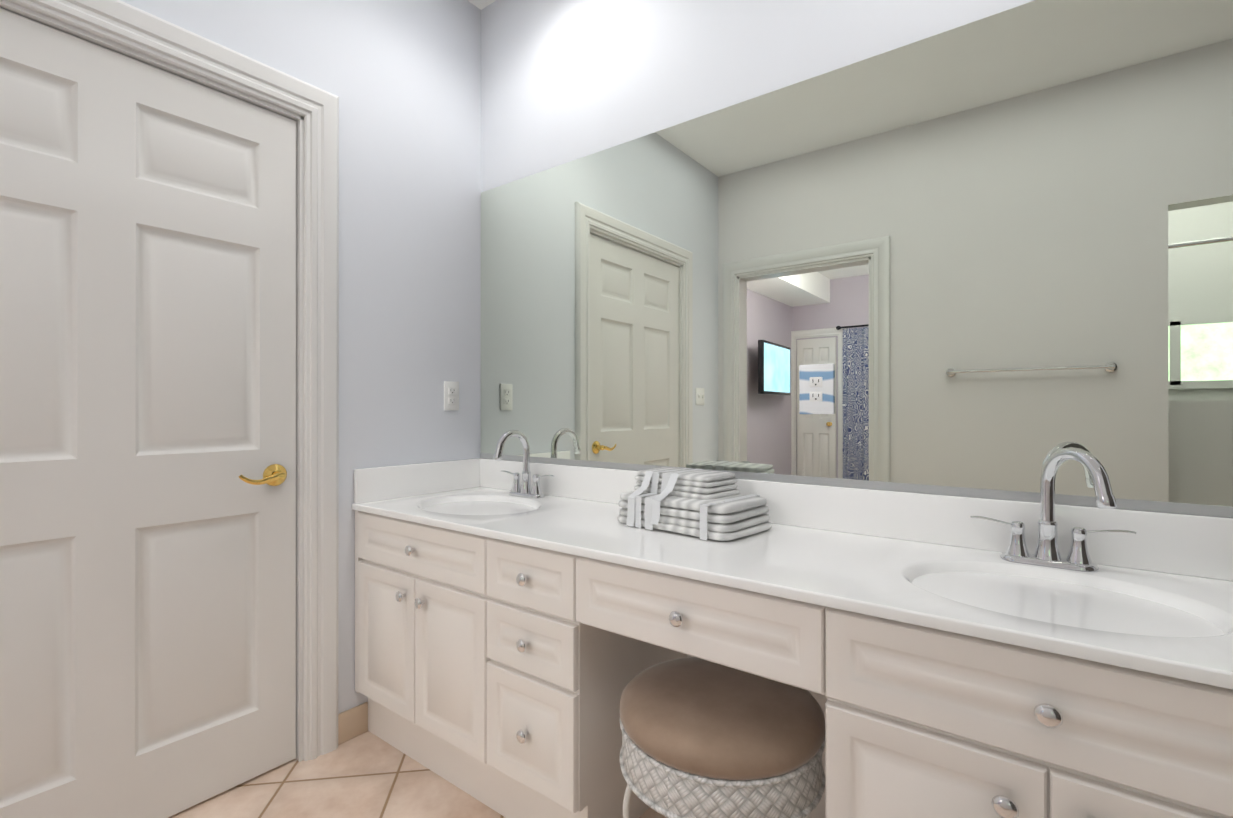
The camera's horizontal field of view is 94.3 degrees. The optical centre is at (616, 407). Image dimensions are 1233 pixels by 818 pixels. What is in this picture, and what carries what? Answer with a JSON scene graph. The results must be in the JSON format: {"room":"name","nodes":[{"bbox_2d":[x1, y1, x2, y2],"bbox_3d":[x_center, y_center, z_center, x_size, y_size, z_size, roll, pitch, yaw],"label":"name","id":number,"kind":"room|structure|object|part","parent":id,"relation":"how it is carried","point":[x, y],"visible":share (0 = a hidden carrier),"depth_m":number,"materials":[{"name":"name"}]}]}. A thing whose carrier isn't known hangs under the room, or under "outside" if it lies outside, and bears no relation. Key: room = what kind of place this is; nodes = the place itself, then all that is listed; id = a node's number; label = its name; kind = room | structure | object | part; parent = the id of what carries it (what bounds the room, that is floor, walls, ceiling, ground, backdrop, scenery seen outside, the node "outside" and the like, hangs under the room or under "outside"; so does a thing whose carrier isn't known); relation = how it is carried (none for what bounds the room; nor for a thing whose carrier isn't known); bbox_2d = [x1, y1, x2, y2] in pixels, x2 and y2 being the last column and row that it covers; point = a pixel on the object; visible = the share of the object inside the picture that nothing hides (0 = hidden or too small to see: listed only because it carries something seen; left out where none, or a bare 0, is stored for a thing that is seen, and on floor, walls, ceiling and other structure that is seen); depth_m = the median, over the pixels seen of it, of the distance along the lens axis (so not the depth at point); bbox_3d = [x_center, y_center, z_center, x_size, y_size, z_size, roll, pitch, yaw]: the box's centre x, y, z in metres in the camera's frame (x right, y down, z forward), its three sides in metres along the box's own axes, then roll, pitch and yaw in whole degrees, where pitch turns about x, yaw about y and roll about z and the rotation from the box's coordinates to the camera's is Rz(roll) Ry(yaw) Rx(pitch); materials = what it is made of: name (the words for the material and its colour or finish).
{"room":"bathroom","nodes":[
{"label":"bathroom","id":0,"kind":"room"},
{"bbox_2d":[120,0,480,713],"bbox_3d":[-1.092,-0.272,1.742,0.060,2.785,1.666,0,0,37],"label":"wall","id":1,"kind":"structure","parent":0,"point":[401,79],"depth_m":2.07,"materials":[{"name":"paint"}]},
{"bbox_2d":[0,8,296,817],"bbox_3d":[-1.283,0.100,1.444,0.090,2.024,0.916,0,0,37],"label":"door","id":2,"kind":"structure","parent":1,"relation":"in","point":[147,440],"depth_m":1.51,"materials":[{"name":"white wood"}]},
{"bbox_2d":[0,0,338,761],"bbox_3d":[-1.294,0.043,1.452,0.086,2.153,1.158,0,0,37],"label":"door frame","id":3,"kind":"structure","parent":1,"relation":"attached to","point":[159,38],"depth_m":1.82,"materials":[{"name":"white wood"}]},
{"bbox_2d":[338,702,367,744],"bbox_3d":[0.098,1.069,0.527,3.300,0.100,2.170,0,0,37],"label":"baseboard","id":4,"kind":"structure","parent":1,"relation":"attached to","point":[353,722],"depth_m":1.94,"materials":[{"name":"beige tile"}]},
{"bbox_2d":[444,381,458,409],"bbox_3d":[-0.653,-0.047,2.265,0.009,0.115,0.070,0,0,37],"label":"outlet","id":5,"kind":"object","parent":1,"relation":"attached to","point":[451,395],"visible":1,"depth_m":2.26,"materials":[{"name":"white plastic"}]},
{"bbox_2d":[168,731,666,817],"bbox_3d":[0.098,1.149,0.527,3.540,0.060,2.410,0,0,37],"label":"floor","id":6,"kind":"structure","parent":0,"point":[367,774],"depth_m":1.66,"materials":[{"name":"tile"}]},
{"bbox_2d":[619,657,824,817],"bbox_3d":[0.231,0.876,1.285,0.450,0.488,0.450,0,0,37],"label":"stool","id":7,"kind":"object","parent":6,"relation":"on","point":[701,738],"visible":0.98,"depth_m":1.14,"materials":[{"name":"fabric"}]},
{"bbox_2d":[352,458,1232,817],"bbox_3d":[0.145,0.664,1.490,2.212,0.912,0.574,0,0,37],"label":"bathroom vanity","id":8,"kind":"object","parent":6,"relation":"on","point":[934,654],"visible":1,"depth_m":1.17,"materials":[{"name":"white wood"}]},
{"bbox_2d":[493,430,553,497],"bbox_3d":[-0.370,0.202,2.062,0.273,0.246,0.184,0,0,37],"label":"faucet","id":9,"kind":"object","parent":8,"relation":"on","point":[526,489],"visible":1,"depth_m":2.09,"materials":[{"name":"silver metal"}]},
{"bbox_2d":[617,467,771,540],"bbox_3d":[0.204,0.251,1.568,0.382,0.147,0.268,0,0,44],"label":"towels","id":10,"kind":"object","parent":8,"relation":"on","point":[703,504],"visible":1,"depth_m":1.50,"materials":[{"name":"white fabric"}]},
{"bbox_2d":[970,447,1135,571],"bbox_3d":[0.866,0.201,1.148,0.273,0.246,0.154,0,0,37],"label":"faucet","id":11,"kind":"object","parent":8,"relation":"on","point":[1048,554],"visible":1,"depth_m":1.17,"materials":[{"name":"silver metal"}]},
{"bbox_2d":[468,0,495,9],"bbox_3d":[0.098,-1.696,0.531,3.540,0.060,2.410,0,0,37],"label":"ceiling","id":12,"kind":"structure","parent":0,"point":[480,4],"depth_m":2.35,"materials":[{"name":"paint"}]},
{"bbox_2d":[480,0,1232,517],"bbox_3d":[0.782,-0.273,1.437,3.540,2.785,0.136,0,0,37],"label":"mirror","id":13,"kind":"object","parent":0,"point":[992,256],"depth_m":1.47,"materials":[{"name":"clear glass"}]},
{"bbox_3d":[0.538,-0.050,1.541,0.092,0.135,0.009,0,0,37],"label":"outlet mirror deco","id":14,"kind":"part","parent":13,"relation":"part of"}
]}

